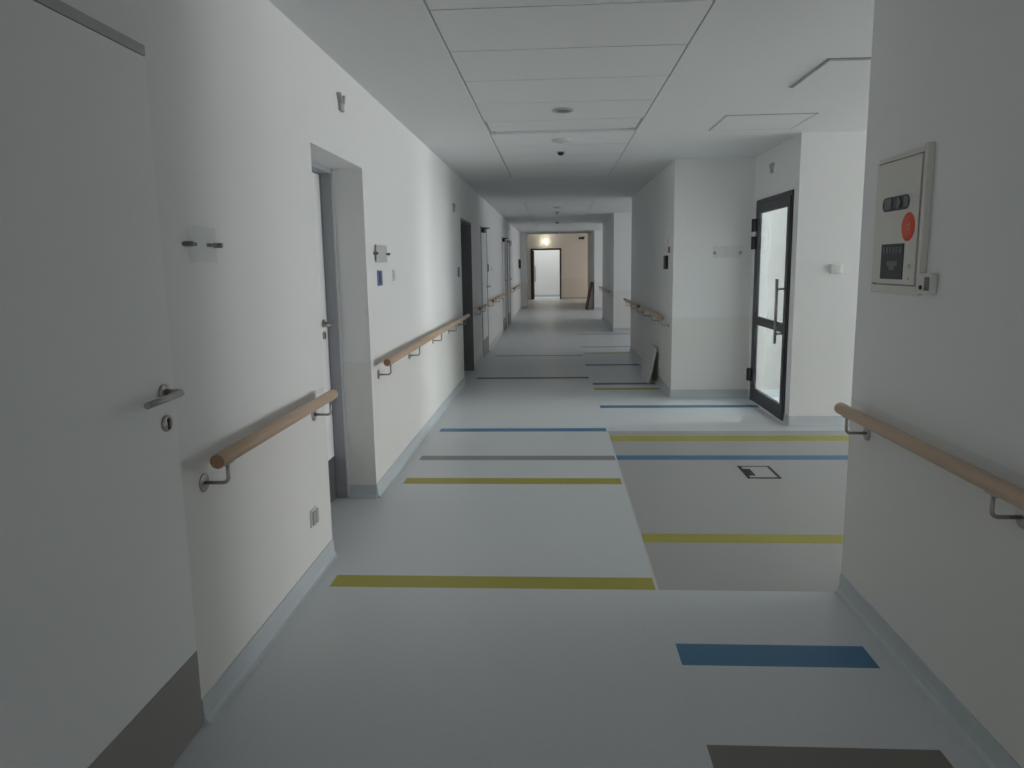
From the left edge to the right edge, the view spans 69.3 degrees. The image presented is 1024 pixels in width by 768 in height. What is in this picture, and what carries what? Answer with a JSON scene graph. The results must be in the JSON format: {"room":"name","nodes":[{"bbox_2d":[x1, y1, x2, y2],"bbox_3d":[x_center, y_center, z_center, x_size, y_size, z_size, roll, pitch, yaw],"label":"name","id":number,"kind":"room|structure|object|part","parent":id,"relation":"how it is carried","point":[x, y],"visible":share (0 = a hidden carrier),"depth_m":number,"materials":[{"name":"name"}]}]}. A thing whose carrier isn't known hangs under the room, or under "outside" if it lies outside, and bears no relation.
{"room":"hospital interior","nodes":[
{"label":"hospital interior","id":0,"kind":"room"},
{"bbox_2d":[60,0,520,724],"bbox_3d":[-0.833,-1.430,10.318,0.420,2.690,33.100,0,9,3],"label":"wall","id":1,"kind":"structure","parent":0,"point":[242,101],"depth_m":3.23,"materials":[{"name":"white paint"}]},
{"bbox_2d":[0,0,202,767],"bbox_3d":[-1.221,0.166,1.881,0.378,2.214,1.027,0,9,3],"label":"door","id":2,"kind":"structure","parent":1,"relation":"in","point":[99,668],"depth_m":1.91,"materials":[{"name":"white laminate"}]},
{"bbox_3d":[-1.092,1.114,2.027,0.002,0.269,1.008,0,9,3],"label":"kick plate","id":3,"kind":"part","parent":2,"relation":"part of","materials":[{"name":"grey metal"}]},
{"bbox_3d":[-1.048,0.043,2.203,0.067,0.026,0.211,0,9,3],"label":"lever handle","id":4,"kind":"part","parent":2,"relation":"part of","materials":[{"name":"metal"}]},
{"bbox_2d":[182,241,222,247],"bbox_3d":[-1.059,-0.479,2.546,0.032,0.120,0.248,0,9,3],"label":"sign holder","id":5,"kind":"object","parent":1,"relation":"attached to","point":[184,243],"visible":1,"depth_m":2.49,"materials":[{"name":"grey plastic"}]},
{"bbox_2d":[199,389,337,491],"bbox_3d":[-0.979,0.206,3.131,0.116,0.154,1.325,0,9,3],"label":"handrail","id":6,"kind":"object","parent":1,"relation":"attached to","point":[225,457],"visible":1,"depth_m":2.81,"materials":[{"name":"brown wood"}]},
{"bbox_2d":[310,506,318,527],"bbox_3d":[-0.989,0.666,3.715,0.020,0.090,0.090,0,9,3],"label":"wall socket","id":7,"kind":"object","parent":1,"relation":"attached to","point":[314,513],"visible":1,"depth_m":3.69,"materials":[{"name":"white plastic"}]},
{"bbox_2d":[311,161,348,503],"bbox_3d":[-1.242,-0.216,4.395,0.177,2.175,1.010,0,9,3],"label":"door","id":8,"kind":"structure","parent":1,"relation":"in","point":[322,176],"depth_m":4.84,"materials":[{"name":"grey metal"}]},
{"bbox_3d":[-1.180,-0.380,4.719,0.067,0.026,0.131,0,9,3],"label":"lever handle","id":9,"kind":"part","parent":8,"relation":"part of","materials":[{"name":"metal"}]},
{"bbox_3d":[-1.224,0.701,4.558,0.003,0.288,0.944,0,9,3],"label":"kick plate","id":10,"kind":"part","parent":8,"relation":"part of","materials":[{"name":"grey metal"}]},
{"bbox_2d":[336,92,345,111],"bbox_3d":[-0.971,-1.600,4.212,0.025,0.092,0.106,0,9,3],"label":"wall bracket","id":11,"kind":"object","parent":1,"relation":"attached to","point":[341,99],"visible":1,"depth_m":4.19,"materials":[{"name":"grey plastic"}]},
{"bbox_2d":[377,270,382,285],"bbox_3d":[-0.916,-0.735,5.139,0.016,0.105,0.105,0,9,3],"label":"sign","id":12,"kind":"object","parent":1,"relation":"attached to","point":[379,272],"visible":1,"depth_m":5.10,"materials":[{"name":"blue plastic"}]},
{"bbox_2d":[373,245,389,261],"bbox_3d":[-0.907,-0.910,5.171,0.032,0.118,0.392,0,9,3],"label":"sign holder","id":13,"kind":"object","parent":1,"relation":"attached to","point":[381,253],"visible":1,"depth_m":5.16,"materials":[{"name":"grey"}]},
{"bbox_3d":[-0.911,-0.910,5.172,0.004,0.118,0.320,0,9,3],"label":"plate","id":14,"kind":"part","parent":13,"relation":"part of","materials":[{"name":"grey"}]},
{"bbox_2d":[392,270,395,280],"bbox_3d":[-0.890,-0.823,5.611,0.014,0.084,0.084,0,9,3],"label":"light switch","id":15,"kind":"object","parent":1,"relation":"attached to","point":[393,271],"visible":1,"depth_m":5.58,"materials":[{"name":"white plastic"}]},
{"bbox_2d":[201,297,629,724],"bbox_3d":[2.244,-0.730,13.866,12.702,0.094,40.254,0,9,4],"label":"baseboard","id":16,"kind":"structure","parent":1,"relation":"attached to","point":[230,682],"depth_m":3.45,"materials":[{"name":"plastic"}]},
{"bbox_2d":[377,313,469,378],"bbox_3d":[-0.736,-0.468,7.322,0.116,0.154,4.740,0,9,3],"label":"handrail","id":17,"kind":"object","parent":1,"relation":"attached to","point":[392,359],"visible":1,"depth_m":6.17,"materials":[{"name":"brown wood"}]},
{"bbox_2d":[460,218,473,370],"bbox_3d":[-0.768,-1.180,10.375,0.300,2.175,1.220,0,9,3],"label":"door","id":18,"kind":"structure","parent":1,"relation":"in","point":[466,253],"depth_m":10.96,"materials":[{"name":"grey metal"}]},
{"bbox_2d":[474,304,486,316],"bbox_3d":[-0.487,-1.158,11.610,0.116,0.154,1.000,0,9,3],"label":"handrail","id":19,"kind":"object","parent":1,"relation":"attached to","point":[480,308],"visible":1,"depth_m":11.28,"materials":[{"name":"brown wood"}]},
{"bbox_2d":[480,226,490,357],"bbox_3d":[-0.510,-1.591,12.845,0.330,2.200,1.070,0,9,3],"label":"door","id":20,"kind":"structure","parent":1,"relation":"in","point":[483,230],"depth_m":12.82,"materials":[{"name":"grey metal"}]},
{"bbox_3d":[-0.458,-0.660,12.992,0.002,0.288,0.950,0,9,3],"label":"kick plate","id":21,"kind":"part","parent":20,"relation":"part of","materials":[{"name":"grey metal"}]},
{"bbox_2d":[491,293,506,305],"bbox_3d":[-0.279,-1.737,15.208,0.116,0.154,3.500,0,9,3],"label":"handrail","id":22,"kind":"object","parent":1,"relation":"attached to","point":[504,294],"visible":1,"depth_m":14.80,"materials":[{"name":"brown wood"}]},
{"bbox_3d":[-0.248,-1.788,15.198,0.051,0.051,3.492,0,9,3],"label":"rail","id":23,"kind":"part","parent":22,"relation":"part of","materials":[{"name":"brown wood"}]},
{"bbox_2d":[502,237,507,330],"bbox_3d":[-0.226,-2.380,17.749,0.330,2.200,1.120,0,9,3],"label":"door","id":24,"kind":"structure","parent":1,"relation":"in","point":[504,280],"depth_m":17.82,"materials":[{"name":"grey metal"}]},
{"bbox_2d":[507,240,511,324],"bbox_3d":[-0.149,-2.666,19.530,0.278,2.200,1.070,0,9,3],"label":"door","id":25,"kind":"structure","parent":1,"relation":"in","point":[508,242],"depth_m":19.50,"materials":[{"name":"grey metal"}]},
{"bbox_2d":[520,233,527,305],"bbox_3d":[0.243,-4.142,27.168,0.620,2.690,1.100,0,9,3],"label":"wall pier","id":26,"kind":"object","parent":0,"point":[524,264],"visible":0.29,"depth_m":26.65,"materials":[{"name":"white paint"}]},
{"bbox_2d":[532,250,559,296],"bbox_3d":[1.687,-5.601,35.169,4.100,3.000,3.000,0,9,3],"label":"wall","id":27,"kind":"structure","parent":0,"point":[547,262],"depth_m":36.56,"materials":[{"name":"white paint"}]},
{"bbox_2d":[527,233,587,299],"bbox_3d":[2.645,-5.358,33.554,11.400,3.000,0.150,0,9,3],"label":"wall","id":28,"kind":"structure","parent":0,"point":[574,251],"depth_m":33.44,"materials":[{"name":"white paint"}]},
{"bbox_2d":[531,248,560,299],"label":"door frame","id":29,"kind":"structure","parent":28,"relation":"in","point":[533,272],"depth_m":33.59,"materials":[{"name":"grey metal"}]},
{"bbox_2d":[269,0,874,233],"bbox_3d":[3.959,-3.804,14.884,16.200,0.410,43.400,0,9,3],"label":"ceiling","id":30,"kind":"structure","parent":0,"point":[479,83],"depth_m":4.60,"materials":[{"name":"white paint"}]},
{"bbox_2d":[551,138,570,143],"bbox_3d":[0.457,-2.244,6.846,0.184,0.030,0.184,0,9,3],"label":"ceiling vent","id":31,"kind":"object","parent":30,"relation":"in","point":[556,140],"visible":1,"depth_m":6.79,"materials":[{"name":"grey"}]},
{"bbox_2d":[557,151,564,155],"bbox_3d":[0.499,-2.357,7.576,0.084,0.038,0.084,0,9,3],"label":"ceiling sensor","id":32,"kind":"object","parent":30,"relation":"attached to","point":[560,153],"visible":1,"depth_m":7.55,"materials":[{"name":"grey plastic"}]},
{"bbox_2d":[552,107,573,112],"bbox_3d":[0.380,-2.040,5.524,0.164,0.012,0.164,0,9,3],"label":"recessed light","id":33,"kind":"object","parent":30,"relation":"in","point":[563,109],"visible":1,"depth_m":5.50,"materials":[{"name":"grey plastic"}]},
{"bbox_2d":[708,113,817,130],"bbox_3d":[2.053,-2.163,6.117,0.715,0.007,0.660,0,9,3],"label":"access hatch","id":34,"kind":"object","parent":30,"relation":"attached to","point":[755,121],"visible":1,"depth_m":6.08,"materials":[{"name":"grey plastic"}]},
{"bbox_2d":[789,57,870,88],"bbox_3d":[2.180,-1.911,4.548,0.720,0.014,0.700,0,9,3],"label":"access hatch","id":35,"kind":"object","parent":30,"relation":"attached to","point":[832,72],"visible":0.51,"depth_m":4.55,"materials":[{"name":"grey plastic"}]},
{"bbox_2d":[170,297,981,767],"bbox_3d":[4.005,-0.847,15.357,16.200,0.200,43.400,0,9,3],"label":"floor","id":36,"kind":"structure","parent":0,"point":[577,565],"depth_m":3.42,"materials":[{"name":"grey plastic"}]},
{"bbox_2d":[585,282,592,309],"bbox_3d":[2.699,-3.100,25.951,0.234,0.942,0.950,0,9,3],"label":"board","id":37,"kind":"object","parent":36,"relation":"on","point":[591,283],"visible":1,"depth_m":25.55,"materials":[{"name":"brown"}]},
{"bbox_2d":[640,341,656,383],"bbox_3d":[1.844,-0.301,10.025,0.126,0.472,0.830,0,9,3],"label":"leaning board","id":38,"kind":"object","parent":36,"relation":"on","point":[650,350],"visible":1,"depth_m":9.89,"materials":[{"name":"grey"}]},
{"bbox_2d":[737,466,781,478],"bbox_3d":[1.842,0.656,5.523,0.240,0.005,0.330,0,9,3],"label":"floor hatch","id":39,"kind":"object","parent":36,"relation":"on","point":[765,472],"visible":1,"depth_m":5.51,"materials":[{"name":"grey metal"}]},
{"bbox_3d":[1.842,0.657,5.523,0.196,0.002,0.286,0,9,3],"label":"lid","id":40,"kind":"part","parent":39,"relation":"part of","materials":[{"name":"grey plastic"}]},
{"bbox_2d":[588,230,602,306],"bbox_3d":[6.273,-4.450,27.530,6.660,3.000,5.200,0,9,3],"label":"wall","id":41,"kind":"structure","parent":0,"point":[595,238],"depth_m":25.30,"materials":[{"name":"white paint"}]},
{"bbox_2d":[602,212,631,327],"bbox_3d":[5.764,-2.877,18.733,6.660,2.690,4.100,0,9,3],"label":"wall","id":42,"kind":"structure","parent":0,"point":[616,241],"depth_m":17.00,"materials":[{"name":"white paint"}]},
{"bbox_2d":[599,286,612,296],"bbox_3d":[2.389,-2.385,19.007,0.116,0.154,3.900,0,9,3],"label":"handrail","id":43,"kind":"object","parent":42,"relation":"attached to","point":[600,287],"visible":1,"depth_m":18.68,"materials":[{"name":"brown wood"}]},
{"bbox_2d":[630,157,787,389],"bbox_3d":[5.290,-1.561,10.551,6.660,2.690,4.700,0,9,3],"label":"wall","id":44,"kind":"structure","parent":0,"point":[704,206],"depth_m":8.46,"materials":[{"name":"white paint"}]},
{"bbox_2d":[623,298,642,311],"bbox_3d":[1.997,-1.295,12.230,0.116,0.154,2.250,0,9,3],"label":"handrail","id":45,"kind":"object","parent":44,"relation":"attached to","point":[624,299],"visible":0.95,"depth_m":12.06,"materials":[{"name":"brown wood"}]},
{"bbox_3d":[1.964,-1.346,12.224,0.051,0.051,2.242,0,9,3],"label":"rail","id":46,"kind":"part","parent":45,"relation":"part of","materials":[{"name":"brown wood"}]},
{"bbox_2d":[641,306,668,327],"bbox_3d":[1.847,-0.878,9.638,0.116,0.154,2.010,0,9,3],"label":"handrail","id":47,"kind":"object","parent":44,"relation":"attached to","point":[651,312],"visible":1,"depth_m":9.45,"materials":[{"name":"brown wood"}]},
{"bbox_3d":[1.814,-0.929,9.632,0.051,0.051,2.002,0,9,3],"label":"rail","id":48,"kind":"part","parent":47,"relation":"part of","materials":[{"name":"brown wood"}]},
{"bbox_2d":[663,236,669,268],"bbox_3d":[1.837,-1.558,8.804,0.030,0.380,0.340,0,9,3],"label":"wall switch","id":49,"kind":"object","parent":44,"relation":"attached to","point":[665,261],"depth_m":8.78,"materials":[{"name":"black plastic"}]},
{"bbox_2d":[629,346,849,425],"bbox_3d":[5.240,0.156,8.040,11.380,0.094,4.753,6,11,36],"label":"baseboard","id":50,"kind":"structure","parent":44,"relation":"attached to","point":[704,393],"depth_m":8.58,"materials":[{"name":"plastic"}]},
{"bbox_2d":[748,135,796,391],"bbox_3d":[2.740,-1.064,7.685,0.140,2.690,1.400,0,9,3],"label":"wall","id":51,"kind":"structure","parent":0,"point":[783,156],"depth_m":8.10,"materials":[{"name":"white paint"}]},
{"bbox_2d":[746,189,793,420],"bbox_3d":[2.631,-0.816,7.666,0.149,2.210,1.272,0,9,3],"label":"door","id":52,"kind":"structure","parent":51,"relation":"attached to","point":[785,199],"depth_m":7.46,"materials":[{"name":"grey metal"}]},
{"bbox_3d":[2.573,-0.698,7.123,0.096,0.620,0.029,0,9,3],"label":"pull handle","id":53,"kind":"part","parent":52,"relation":"part of","materials":[{"name":"metal"}]},
{"bbox_2d":[769,163,773,172],"bbox_3d":[2.642,-2.197,7.538,0.025,0.092,0.106,0,9,3],"label":"wall bracket","id":54,"kind":"object","parent":51,"relation":"attached to","point":[771,166],"visible":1,"depth_m":7.52,"materials":[{"name":"grey plastic"}]},
{"bbox_2d":[785,131,866,415],"bbox_3d":[7.009,-0.967,6.672,8.780,2.690,0.140,0,9,3],"label":"wall","id":55,"kind":"structure","parent":0,"point":[829,166],"depth_m":6.83,"materials":[{"name":"white paint"}]},
{"bbox_2d":[830,264,841,273],"bbox_3d":[2.979,-1.058,6.803,0.100,0.086,0.034,0,9,3],"label":"light switch","id":56,"kind":"object","parent":55,"relation":"attached to","point":[834,268],"visible":1,"depth_m":6.79,"materials":[{"name":"white plastic"}]},
{"bbox_2d":[841,0,1023,767],"bbox_3d":[6.082,0.389,-1.715,9.660,2.690,9.590,0,9,3],"label":"wall","id":57,"kind":"structure","parent":0,"point":[923,545],"depth_m":2.51,"materials":[{"name":"white paint"}]},
{"bbox_2d":[871,142,935,294],"bbox_3d":[1.494,-0.621,2.858,0.026,0.538,0.429,0,9,3],"label":"control panel","id":58,"kind":"object","parent":57,"relation":"attached to","point":[905,180],"visible":0.99,"depth_m":2.81,"materials":[{"name":"white metal"}]},
{"bbox_3d":[1.487,-0.709,2.928,0.002,0.041,0.060,0,9,3],"label":"latch plate","id":59,"kind":"part","parent":58,"relation":"part of","materials":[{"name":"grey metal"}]},
{"bbox_3d":[1.478,-0.685,2.777,0.002,0.041,0.035,0,9,3],"label":"latch plate","id":60,"kind":"part","parent":58,"relation":"part of","materials":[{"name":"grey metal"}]},
{"bbox_2d":[833,573,1021,767],"bbox_3d":[5.986,1.669,-1.486,9.494,0.094,9.624,0,9,3],"label":"baseboard","id":61,"kind":"structure","parent":57,"relation":"attached to","point":[987,751],"depth_m":2.65,"materials":[{"name":"plastic"}]},
{"bbox_2d":[918,273,937,294],"bbox_3d":[1.480,-0.358,2.639,0.030,0.076,0.085,0,9,3],"label":"switch","id":62,"kind":"object","parent":57,"relation":"attached to","point":[927,281],"visible":1,"depth_m":2.61,"materials":[{"name":"white plastic"}]},
{"bbox_2d":[834,402,1023,528],"bbox_3d":[1.367,0.463,1.357,0.116,0.154,3.885,0,9,3],"label":"handrail","id":63,"kind":"object","parent":57,"relation":"attached to","point":[991,484],"visible":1,"depth_m":2.34,"materials":[{"name":"brown wood"}]}
]}

